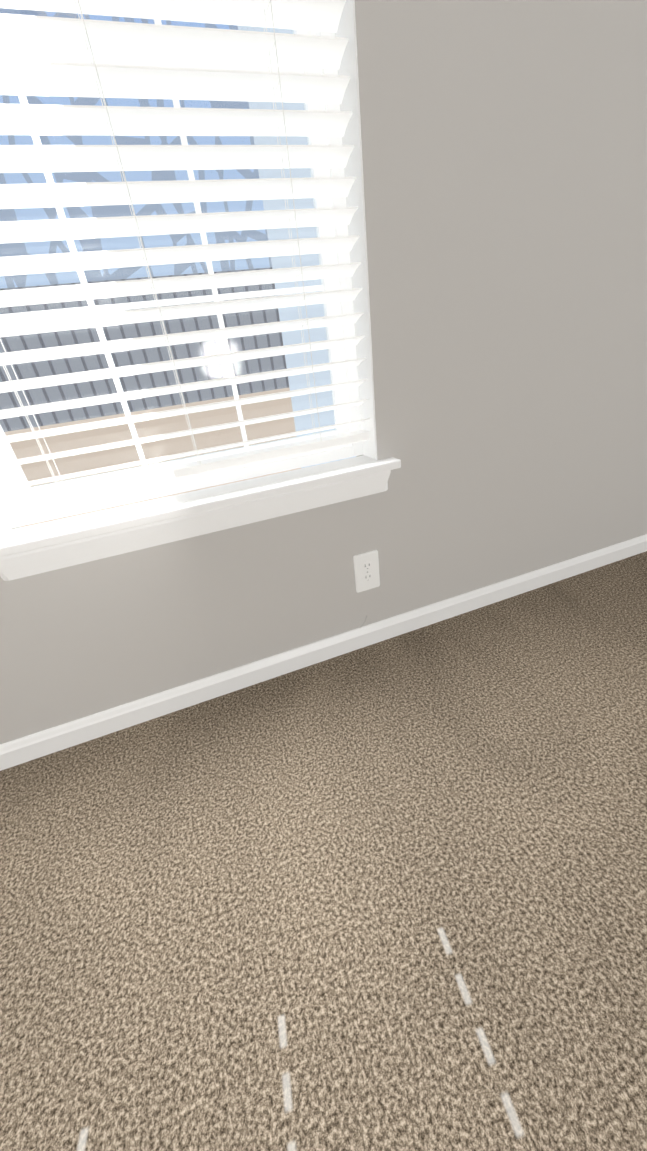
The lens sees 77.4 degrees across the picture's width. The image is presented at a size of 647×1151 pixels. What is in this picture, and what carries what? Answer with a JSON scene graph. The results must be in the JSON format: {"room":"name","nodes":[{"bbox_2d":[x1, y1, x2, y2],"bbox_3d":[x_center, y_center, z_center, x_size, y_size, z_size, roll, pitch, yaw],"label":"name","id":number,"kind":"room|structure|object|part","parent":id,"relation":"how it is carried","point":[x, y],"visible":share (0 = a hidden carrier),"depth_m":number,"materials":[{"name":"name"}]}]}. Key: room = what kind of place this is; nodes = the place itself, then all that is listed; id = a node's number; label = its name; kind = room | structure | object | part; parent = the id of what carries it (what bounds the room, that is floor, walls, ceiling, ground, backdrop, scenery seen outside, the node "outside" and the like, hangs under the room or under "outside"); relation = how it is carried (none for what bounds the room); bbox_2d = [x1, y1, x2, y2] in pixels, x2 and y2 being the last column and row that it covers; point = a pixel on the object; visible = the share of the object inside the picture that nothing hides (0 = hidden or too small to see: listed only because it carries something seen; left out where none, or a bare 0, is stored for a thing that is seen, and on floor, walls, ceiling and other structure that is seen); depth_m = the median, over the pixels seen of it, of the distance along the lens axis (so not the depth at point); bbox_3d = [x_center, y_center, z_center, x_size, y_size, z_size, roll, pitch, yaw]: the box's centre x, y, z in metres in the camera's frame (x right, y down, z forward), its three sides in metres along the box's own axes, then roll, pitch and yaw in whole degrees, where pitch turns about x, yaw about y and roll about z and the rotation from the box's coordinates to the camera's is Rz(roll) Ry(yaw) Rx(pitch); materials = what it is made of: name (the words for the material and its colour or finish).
{"room":"empty bedroom","nodes":[
{"label":"empty bedroom","id":0,"kind":"room"},
{"bbox_2d":[0,551,646,1150],"bbox_3d":[0.345,0.977,-0.003,3.680,0.050,3.288,-16,30,-14],"label":"floor","id":1,"kind":"structure","parent":0,"point":[388,895],"depth_m":0.72,"materials":[{"name":"beige carpet"}]},
{"bbox_2d":[0,0,646,743],"bbox_3d":[-0.339,-0.772,0.704,3.400,2.440,0.140,-16,30,-14],"label":"wall","id":2,"kind":"structure","parent":0,"point":[504,150],"depth_m":1.01,"materials":[{"name":"grey paint"}]},
{"bbox_2d":[0,0,390,580],"bbox_3d":[-0.369,-0.815,0.658,0.932,1.567,0.160,-16,30,-14],"label":"window","id":3,"kind":"structure","parent":2,"relation":"in","point":[41,513],"depth_m":0.92,"materials":[{"name":"white plastic"}]},
{"bbox_2d":[0,19,323,466],"bbox_3d":[-0.391,-0.875,0.674,0.740,1.335,0.030,-16,30,-14],"label":"window grille","id":4,"kind":"object","parent":3,"relation":"in","point":[92,308],"visible":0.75,"depth_m":0.84,"materials":[{"name":"white plastic"}]},
{"bbox_2d":[0,0,370,513],"bbox_3d":[-0.365,-0.858,0.598,0.864,1.423,0.070,-16,30,-14],"label":"window blinds","id":5,"kind":"object","parent":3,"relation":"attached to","point":[40,35],"visible":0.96,"depth_m":0.73,"materials":[{"name":"white painted wood"}]},
{"bbox_3d":[-0.287,-0.255,0.948,0.858,0.020,0.050,-16,30,-14],"label":"rail","id":6,"kind":"part","parent":5,"relation":"part of","materials":[{"name":"white plastic"}]},
{"bbox_3d":[-0.258,-0.135,0.967,0.932,0.064,0.020,-16,30,-14],"label":"window sill apron","id":7,"kind":"part","parent":3,"relation":"part of","materials":[{"name":"white wood"}]},
{"bbox_2d":[0,455,400,556],"bbox_3d":[-0.273,-0.184,0.969,0.972,0.022,0.120,-16,30,-14],"label":"window sill","id":8,"kind":"structure","parent":2,"relation":"attached to","point":[52,533],"depth_m":0.93,"materials":[{"name":"white paint"}]},
{"bbox_2d":[0,534,646,770],"bbox_3d":[-0.176,0.284,1.219,3.400,0.073,0.013,-16,30,-14],"label":"baseboard","id":9,"kind":"structure","parent":2,"relation":"attached to","point":[15,752],"depth_m":1.23,"materials":[{"name":"white paint"}]},
{"bbox_2d":[353,550,379,592],"bbox_3d":[0.130,-0.010,1.196,0.078,0.124,0.010,-16,30,-14],"label":"electrical outlet","id":10,"kind":"object","parent":2,"relation":"attached to","point":[366,570],"visible":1,"depth_m":1.19,"materials":[{"name":"white plastic"}]},
{"label":"outside","id":11,"kind":"structure","parent":0,"visible":0},
{"bbox_2d":[0,8,300,526],"bbox_3d":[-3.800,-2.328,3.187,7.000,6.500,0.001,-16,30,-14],"label":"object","id":12,"kind":"structure","parent":11,"point":[183,324],"depth_m":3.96,"materials":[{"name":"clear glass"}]}
]}

